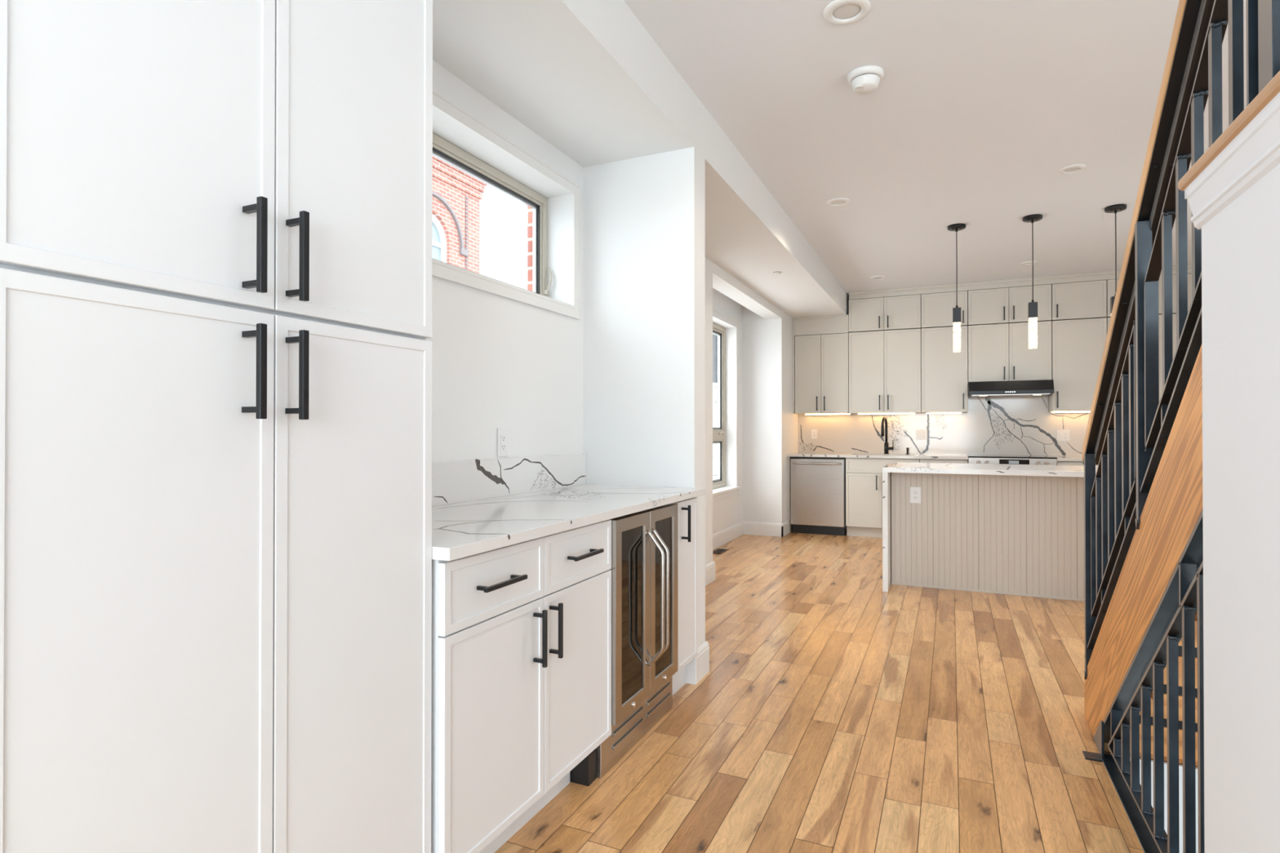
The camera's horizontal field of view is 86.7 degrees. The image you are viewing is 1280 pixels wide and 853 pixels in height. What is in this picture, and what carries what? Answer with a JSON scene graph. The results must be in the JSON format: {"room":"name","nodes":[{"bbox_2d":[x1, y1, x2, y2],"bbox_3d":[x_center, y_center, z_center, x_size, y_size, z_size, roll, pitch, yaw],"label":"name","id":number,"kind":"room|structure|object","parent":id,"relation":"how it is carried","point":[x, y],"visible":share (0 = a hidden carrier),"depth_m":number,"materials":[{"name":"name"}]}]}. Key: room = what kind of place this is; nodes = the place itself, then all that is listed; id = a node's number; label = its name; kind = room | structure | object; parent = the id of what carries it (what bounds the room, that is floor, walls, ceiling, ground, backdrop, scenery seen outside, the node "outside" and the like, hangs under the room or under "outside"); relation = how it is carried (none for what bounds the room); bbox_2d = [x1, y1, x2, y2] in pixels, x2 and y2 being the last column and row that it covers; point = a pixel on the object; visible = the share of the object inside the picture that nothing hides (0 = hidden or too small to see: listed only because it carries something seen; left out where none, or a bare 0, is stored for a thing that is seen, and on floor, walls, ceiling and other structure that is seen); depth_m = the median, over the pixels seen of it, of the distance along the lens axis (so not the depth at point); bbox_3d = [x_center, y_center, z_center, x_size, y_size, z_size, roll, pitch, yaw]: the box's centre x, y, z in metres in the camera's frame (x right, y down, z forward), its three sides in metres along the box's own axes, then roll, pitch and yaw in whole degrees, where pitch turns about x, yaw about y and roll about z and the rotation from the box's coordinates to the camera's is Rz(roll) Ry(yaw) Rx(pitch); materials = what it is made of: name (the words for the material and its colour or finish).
{"room":"kitchen","nodes":[
{"label":"kitchen","id":0,"kind":"room"},
{"bbox_2d":[431,155,487,273],"bbox_3d":[-6.502,-1.746,11.589,3.720,7.000,7.620,0,0,25],"label":"brick building","id":1,"kind":"structure","parent":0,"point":[457,195],"depth_m":13.54,"materials":[{"name":"red brick"}]},
{"bbox_2d":[425,0,848,648],"bbox_3d":[-0.521,-0.187,3.024,1.270,2.780,11.860,0,0,25],"label":"wall","id":2,"kind":"structure","parent":0,"point":[677,227],"depth_m":3.26,"materials":[{"name":"white paint"}]},
{"bbox_2d":[497,427,507,457],"bbox_3d":[-0.571,0.066,2.820,0.008,0.118,0.070,0,0,25],"label":"wall outlet","id":3,"kind":"object","parent":2,"relation":"attached to","point":[502,433],"visible":1,"depth_m":2.81,"materials":[{"name":"white plastic"}]},
{"bbox_2d":[500,434,506,450],"bbox_3d":[-0.569,0.066,2.819,0.003,0.068,0.034,0,0,25],"label":"socket","id":4,"kind":"object","parent":3,"relation":"attached to","point":[503,437],"depth_m":2.82,"materials":[{"name":"white plastic"}]},
{"bbox_2d":[431,88,580,319],"bbox_3d":[-0.693,-0.748,2.904,0.311,1.500,1.808,0,0,25],"label":"window","id":5,"kind":"structure","parent":2,"relation":"in","point":[443,150],"depth_m":3.04,"materials":[{"name":"beige"}]},
{"bbox_2d":[431,453,586,506],"bbox_3d":[-0.649,0.206,2.635,0.019,0.161,1.768,0,0,25],"label":"backsplash","id":6,"kind":"structure","parent":2,"relation":"attached to","point":[456,482],"depth_m":2.79,"materials":[{"name":"stone"}]},
{"bbox_2d":[712,308,741,501],"bbox_3d":[0.638,-0.217,6.753,0.225,1.914,1.885,0,0,25],"label":"window","id":7,"kind":"structure","parent":2,"relation":"in","point":[720,491],"depth_m":7.48,"materials":[{"name":"beige"}]},
{"bbox_2d":[695,520,788,684],"bbox_3d":[0.612,1.145,5.610,0.819,0.147,4.880,0,0,17],"label":"baseboard","id":8,"kind":"structure","parent":2,"relation":"attached to","point":[720,538],"depth_m":7.13,"materials":[{"name":"white paint"}]},
{"bbox_2d":[494,528,1197,852],"bbox_3d":[0.999,1.256,1.912,4.813,0.120,12.877,0,0,25],"label":"floor","id":9,"kind":"structure","parent":0,"point":[833,711],"depth_m":2.64,"materials":[{"name":"brown wood"}]},
{"bbox_2d":[0,0,432,852],"bbox_3d":[-0.904,-0.069,1.329,0.648,2.524,0.810,0,0,25],"label":"pantry cabinet","id":10,"kind":"object","parent":9,"relation":"on","point":[216,215],"visible":1,"depth_m":1.12,"materials":[{"name":"paint"}]},
{"bbox_2d":[431,520,611,852],"bbox_3d":[-0.534,0.755,2.087,0.645,0.884,0.857,0,0,25],"label":"base cabinet","id":11,"kind":"object","parent":9,"relation":"on","point":[522,632],"visible":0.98,"depth_m":1.85,"materials":[{"name":"paint"}]},
{"bbox_2d":[431,453,705,560],"bbox_3d":[-0.349,0.220,2.533,0.649,0.191,1.844,0,0,25],"label":"countertop","id":12,"kind":"structure","parent":11,"relation":"on","point":[478,506],"depth_m":2.53,"materials":[{"name":"stone"}]},
{"bbox_2d":[569,503,677,786],"bbox_3d":[-0.220,0.765,2.672,0.647,0.872,0.712,0,0,25],"label":"wine cooler","id":13,"kind":"object","parent":9,"relation":"on","point":[644,569],"visible":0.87,"depth_m":2.55,"materials":[{"name":"grey metal"}]},
{"bbox_2d":[595,676,671,778],"bbox_3d":[-0.008,1.123,2.605,0.036,0.155,0.650,0,0,25],"label":"grille","id":14,"kind":"object","parent":13,"relation":"attached to","point":[624,735],"depth_m":2.53,"materials":[{"name":"silver metal"}]},
{"bbox_2d":[671,497,697,695],"bbox_3d":[-0.043,0.762,3.156,0.645,0.884,0.309,0,0,25],"label":"base cabinet","id":15,"kind":"object","parent":9,"relation":"on","point":[687,609],"visible":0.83,"depth_m":3.06,"materials":[{"name":"paint"}]},
{"bbox_2d":[712,548,728,554],"bbox_3d":[0.775,1.222,6.636,0.115,0.006,0.290,0,0,25],"label":"floor vent","id":16,"kind":"object","parent":9,"relation":"in","point":[718,551],"visible":0.86,"depth_m":6.62,"materials":[{"name":"brown"}]},
{"bbox_2d":[790,457,845,535],"bbox_3d":[2.121,0.796,7.939,0.614,0.872,0.652,0,0,25],"label":"dishwasher","id":17,"kind":"object","parent":9,"relation":"on","point":[817,484],"visible":0.99,"depth_m":7.70,"materials":[{"name":"silver metal"}]},
{"bbox_2d":[845,457,919,537],"bbox_3d":[2.759,0.789,7.660,0.763,0.882,0.626,0,0,25],"label":"base cabinet","id":18,"kind":"object","parent":9,"relation":"on","point":[864,476],"visible":0.51,"depth_m":7.50,"materials":[{"name":"paint"}]},
{"bbox_2d":[786,452,968,459],"bbox_3d":[2.681,0.429,7.705,1.879,0.224,0.638,0,0,25],"label":"countertop","id":19,"kind":"structure","parent":18,"relation":"on","point":[797,454],"depth_m":7.48,"materials":[{"name":"stone"}]},
{"bbox_2d":[880,416,893,453],"bbox_3d":[2.824,0.102,7.738,0.118,0.429,0.258,0,0,25],"label":"kitchen faucet","id":20,"kind":"object","parent":19,"relation":"on","point":[886,447],"visible":0.99,"depth_m":7.81,"materials":[{"name":"black metal"}]},
{"bbox_2d":[920,458,967,463],"bbox_3d":[3.319,0.788,7.403,0.462,0.882,0.626,0,0,25],"label":"base cabinet","id":21,"kind":"object","parent":9,"relation":"on","point":[922,460],"visible":0.02,"depth_m":7.17,"materials":[{"name":"paint"}]},
{"bbox_2d":[891,472,1084,601],"bbox_3d":[2.975,0.777,5.086,2.000,0.877,0.622,0,0,25],"label":"kitchen island","id":22,"kind":"object","parent":9,"relation":"on","point":[1009,535],"visible":0.41,"depth_m":4.94,"materials":[{"name":"beige paint"}]},
{"bbox_2d":[910,486,920,503],"bbox_3d":[2.095,0.521,5.152,0.078,0.125,0.008,0,0,25],"label":"wall outlet","id":23,"kind":"object","parent":22,"relation":"attached to","point":[915,491],"visible":1,"depth_m":5.15,"materials":[{"name":"white plastic"}]},
{"bbox_2d":[913,490,917,499],"bbox_3d":[2.094,0.521,5.150,0.034,0.068,0.003,0,0,25],"label":"socket","id":24,"kind":"object","parent":23,"relation":"attached to","point":[915,492],"depth_m":5.15,"materials":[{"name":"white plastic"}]},
{"bbox_2d":[882,462,1097,591],"bbox_3d":[2.916,0.755,4.975,2.096,0.918,0.917,0,0,25],"label":"island countertop","id":25,"kind":"structure","parent":22,"relation":"on","point":[1046,470],"depth_m":4.98,"materials":[{"name":"stone"}]},
{"bbox_2d":[967,454,1057,465],"bbox_3d":[3.885,0.753,7.126,0.786,0.889,0.674,0,0,25],"label":"range","id":26,"kind":"object","parent":9,"relation":"on","point":[972,459],"visible":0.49,"depth_m":6.88,"materials":[{"name":"silver metal"}]},
{"bbox_2d":[967,454,1057,458],"bbox_3d":[3.893,0.315,7.145,0.786,0.014,0.638,0,0,25],"label":"cooktop","id":27,"kind":"object","parent":26,"relation":"in","point":[970,456],"depth_m":6.94,"materials":[{"name":"black glass"}]},
{"bbox_2d":[1057,461,1097,466],"bbox_3d":[4.474,0.785,6.873,0.484,0.882,0.626,0,0,25],"label":"base cabinet","id":28,"kind":"object","parent":9,"relation":"on","point":[1059,463],"visible":0.02,"depth_m":6.68,"materials":[{"name":"paint"}]},
{"bbox_2d":[1082,0,1279,765],"bbox_3d":[1.837,-0.137,1.734,1.020,2.664,2.007,0,0,25],"label":"staircase","id":29,"kind":"structure","parent":9,"relation":"on","point":[1143,502],"depth_m":1.86,"materials":[{"name":"metal"}]},
{"bbox_2d":[1101,560,1204,852],"bbox_3d":[0.843,0.567,0.600,0.051,1.483,4.180,0,0,25],"label":"guard railing","id":30,"kind":"object","parent":29,"relation":"attached to","point":[1147,822],"visible":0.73,"depth_m":1.73,"materials":[{"name":"metal"}]},
{"bbox_3d":[5.101,0.783,6.585,0.886,0.882,0.626,0,0,25],"label":"base cabinet","id":31,"kind":"object","parent":9,"relation":"on","visible":0},
{"bbox_2d":[1050,455,1082,461],"bbox_3d":[4.885,0.326,6.693,1.388,0.030,0.634,0,0,25],"label":"countertop","id":32,"kind":"structure","parent":31,"relation":"on","point":[1059,458],"depth_m":6.67,"materials":[{"name":"stone"}]},
{"bbox_2d":[623,0,1246,296],"bbox_3d":[1.335,-1.642,2.258,4.450,0.120,12.000,0,0,25],"label":"ceiling","id":33,"kind":"structure","parent":0,"point":[975,113],"depth_m":3.48,"materials":[{"name":"white paint"}]},
{"bbox_2d":[826,197,850,206],"bbox_3d":[1.383,-1.561,4.722,0.160,0.012,0.160,0,0,25],"label":"recessed light","id":34,"kind":"object","parent":33,"relation":"in","point":[838,202],"visible":1,"depth_m":4.71,"materials":[{"name":"white paint"}]},
{"bbox_2d":[822,0,871,25],"bbox_3d":[0.784,-1.574,2.571,0.172,0.012,0.172,0,0,25],"label":"recessed light","id":35,"kind":"object","parent":33,"relation":"in","point":[838,12],"visible":1,"depth_m":2.57,"materials":[{"name":"white paint"}]},
{"bbox_2d":[847,65,884,94],"bbox_3d":[1.011,-1.542,3.039,0.156,0.069,0.156,0,0,25],"label":"smoke detector","id":36,"kind":"object","parent":33,"relation":"attached to","point":[864,80],"visible":1,"depth_m":3.00,"materials":[{"name":"white plastic"}]},
{"bbox_2d":[870,275,886,279],"bbox_3d":[2.481,-1.547,7.046,0.160,0.012,0.160,0,0,25],"label":"recessed light","id":37,"kind":"object","parent":33,"relation":"in","point":[879,277],"visible":1,"depth_m":7.02,"materials":[{"name":"white paint"}]},
{"bbox_2d":[946,223,965,352],"bbox_3d":[2.467,-1.072,5.278,0.132,0.983,0.132,0,0,25],"label":"pendant light","id":38,"kind":"object","parent":33,"relation":"hanging from","point":[955,227],"visible":1,"depth_m":5.25,"materials":[{"name":"white glass"}]},
{"bbox_2d":[1021,261,1038,265],"bbox_3d":[3.703,-1.551,6.441,0.144,0.012,0.144,0,0,25],"label":"recessed light","id":39,"kind":"object","parent":33,"relation":"in","point":[1027,263],"visible":0.94,"depth_m":6.43,"materials":[{"name":"white paint"}]},
{"bbox_2d":[1022,213,1042,349],"bbox_3d":[2.929,-1.073,5.055,0.132,0.983,0.132,0,0,25],"label":"pendant light","id":40,"kind":"object","parent":33,"relation":"hanging from","point":[1032,306],"visible":1,"depth_m":5.03,"materials":[{"name":"white glass"}]},
{"bbox_2d":[1057,164,1086,173],"bbox_3d":[2.632,-1.565,4.127,0.144,0.012,0.144,0,0,25],"label":"recessed light","id":41,"kind":"object","parent":33,"relation":"in","point":[1074,168],"visible":1,"depth_m":4.11,"materials":[{"name":"white paint"}]},
{"bbox_2d":[1104,204,1126,313],"bbox_3d":[3.392,-1.075,4.831,0.132,0.983,0.132,0,0,25],"label":"pendant light","id":42,"kind":"object","parent":33,"relation":"hanging from","point":[1115,208],"visible":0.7,"depth_m":4.83,"materials":[{"name":"black metal"}]},
{"bbox_2d":[1129,163,1279,852],"bbox_3d":[1.271,1.637,0.397,1.130,4.100,4.400,0,0,25],"label":"wall","id":43,"kind":"structure","parent":0,"point":[1241,243],"depth_m":1.08,"materials":[{"name":"white paint"}]},
{"bbox_2d":[1177,71,1279,191],"bbox_3d":[0.487,-0.467,-0.002,0.102,0.024,2.798,0,0,25],"label":"trim","id":44,"kind":"structure","parent":43,"relation":"attached to","point":[1269,91],"depth_m":1.04,"materials":[{"name":"brown wood"}]},
{"bbox_2d":[1184,91,1279,229],"bbox_3d":[0.489,-0.415,-0.007,0.093,0.080,2.790,0,0,25],"label":"trim","id":45,"kind":"structure","parent":43,"relation":"on","point":[1255,151],"depth_m":1.06,"materials":[{"name":"white paint"}]},
{"bbox_3d":[3.809,-0.160,7.638,4.450,2.780,0.140,0,0,25],"label":"wall","id":46,"kind":"structure","parent":0,"visible":0},
{"bbox_2d":[795,333,851,415],"bbox_3d":[2.191,-0.610,8.099,0.616,0.938,0.375,0,0,25],"label":"upper cabinet","id":47,"kind":"object","parent":46,"relation":"attached to","point":[821,361],"depth_m":7.96,"materials":[{"name":"paint"}]},
{"bbox_2d":[848,328,921,414],"bbox_3d":[2.826,-0.614,7.808,0.772,0.942,0.375,0,0,25],"label":"upper cabinet","id":48,"kind":"object","parent":46,"relation":"attached to","point":[885,366],"depth_m":7.66,"materials":[{"name":"paint"}]},
{"bbox_2d":[848,294,921,332],"bbox_3d":[2.826,-1.279,7.812,0.772,0.369,0.375,0,0,25],"label":"upper cabinet","id":49,"kind":"object","parent":46,"relation":"attached to","point":[903,312],"visible":0.98,"depth_m":7.66,"materials":[{"name":"paint"}]},
{"bbox_2d":[798,395,1089,456],"bbox_3d":[3.808,-0.045,7.550,4.059,0.850,0.020,0,0,25],"label":"backsplash","id":50,"kind":"structure","parent":46,"relation":"attached to","point":[998,425],"depth_m":7.61,"materials":[{"name":"stone"}]},
{"bbox_2d":[811,429,817,439],"bbox_3d":[2.136,0.093,8.302,0.070,0.118,0.008,0,0,25],"label":"wall outlet","id":51,"kind":"object","parent":50,"relation":"attached to","point":[814,432],"visible":1,"depth_m":8.30,"materials":[{"name":"white plastic"}]},
{"bbox_2d":[915,429,927,439],"bbox_3d":[3.238,0.094,7.794,0.118,0.118,0.010,0,0,25],"label":"wall outlet","id":52,"kind":"object","parent":50,"relation":"attached to","point":[921,434],"visible":1,"depth_m":7.79,"materials":[{"name":"white plastic"}]},
{"bbox_2d":[1056,430,1069,440],"bbox_3d":[4.504,0.096,7.213,0.118,0.118,0.010,0,0,25],"label":"wall outlet","id":53,"kind":"object","parent":50,"relation":"attached to","point":[1061,435],"visible":1,"depth_m":7.21,"materials":[{"name":"white plastic"}]},
{"bbox_2d":[1058,432,1062,438],"bbox_3d":[4.482,0.096,7.220,0.034,0.068,0.005,0,0,25],"label":"switch","id":54,"kind":"object","parent":53,"relation":"attached to","point":[1060,434],"depth_m":7.22,"materials":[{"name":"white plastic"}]},
{"bbox_2d":[1063,432,1067,438],"bbox_3d":[4.525,0.096,7.202,0.034,0.068,0.003,0,0,25],"label":"socket","id":55,"kind":"object","parent":53,"relation":"attached to","point":[1065,434],"depth_m":7.20,"materials":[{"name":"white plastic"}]},
{"bbox_2d":[921,290,967,328],"bbox_3d":[3.391,-1.281,7.552,0.464,0.369,0.375,0,0,25],"label":"upper cabinet","id":56,"kind":"object","parent":46,"relation":"attached to","point":[936,308],"visible":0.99,"depth_m":7.43,"materials":[{"name":"paint"}]},
{"bbox_2d":[921,325,968,413],"bbox_3d":[3.391,-0.615,7.548,0.464,0.942,0.375,0,0,25],"label":"upper cabinet","id":57,"kind":"object","parent":46,"relation":"attached to","point":[944,372],"depth_m":7.42,"materials":[{"name":"paint"}]},
{"bbox_2d":[787,264,1191,533],"bbox_3d":[3.691,-0.162,7.285,4.069,2.780,0.600,0,0,25],"label":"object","id":58,"kind":"structure","parent":46,"relation":"attached to","point":[836,324],"depth_m":7.63,"materials":[{"name":"paint"}]},
{"bbox_2d":[967,320,1051,382],"bbox_3d":[3.958,-0.782,7.289,0.776,0.612,0.375,0,0,25],"label":"upper cabinet","id":59,"kind":"object","parent":46,"relation":"attached to","point":[996,352],"visible":0.92,"depth_m":7.15,"materials":[{"name":"paint"}]},
{"bbox_2d":[967,284,1051,328],"bbox_3d":[3.958,-1.282,7.292,0.776,0.369,0.375,0,0,25],"label":"upper cabinet","id":60,"kind":"object","parent":46,"relation":"attached to","point":[997,305],"visible":0.97,"depth_m":7.17,"materials":[{"name":"paint"}]},
{"bbox_2d":[968,379,1053,397],"bbox_3d":[3.923,-0.397,7.212,0.774,0.153,0.500,0,0,25],"label":"range hood","id":61,"kind":"object","parent":46,"relation":"attached to","point":[1040,388],"visible":0.94,"depth_m":7.01,"materials":[{"name":"black metal"}]},
{"bbox_2d":[1048,317,1106,413],"bbox_3d":[4.529,-0.618,7.026,0.471,0.942,0.375,0,0,25],"label":"upper cabinet","id":62,"kind":"object","parent":46,"relation":"attached to","point":[1077,345],"depth_m":6.91,"materials":[{"name":"paint"}]},
{"bbox_2d":[1051,280,1106,321],"bbox_3d":[4.529,-1.284,7.030,0.471,0.369,0.375,0,0,25],"label":"upper cabinet","id":63,"kind":"object","parent":46,"relation":"attached to","point":[1082,300],"visible":0.98,"depth_m":6.89,"materials":[{"name":"paint"}]},
{"bbox_2d":[1106,313,1176,400],"bbox_3d":[5.158,-0.626,6.737,0.902,0.929,0.375,0,0,25],"label":"upper cabinet","id":64,"kind":"object","parent":46,"relation":"attached to","point":[1174,315],"visible":0.03,"depth_m":6.61,"materials":[{"name":"paint"}]},
{"bbox_2d":[1106,273,1191,317],"bbox_3d":[5.158,-1.286,6.741,0.902,0.369,0.375,0,0,25],"label":"upper cabinet","id":65,"kind":"object","parent":46,"relation":"attached to","point":[1110,283],"visible":0.06,"depth_m":6.61,"materials":[{"name":"paint"}]},
{"label":"outside","id":66,"kind":"structure","parent":0,"visible":0},
{"bbox_2d":[712,475,717,479],"bbox_3d":[4.172,1.809,9.077,120.000,0.100,140.000,0,0,25],"label":"floor","id":67,"kind":"structure","parent":66,"point":[714,477],"depth_m":24.80,"materials":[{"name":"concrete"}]},
{"bbox_2d":[712,333,717,475],"bbox_3d":[3.365,-1.897,28.314,6.500,7.500,5.750,0,0,25],"label":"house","id":68,"kind":"structure","parent":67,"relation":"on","point":[714,336],"depth_m":25.55,"materials":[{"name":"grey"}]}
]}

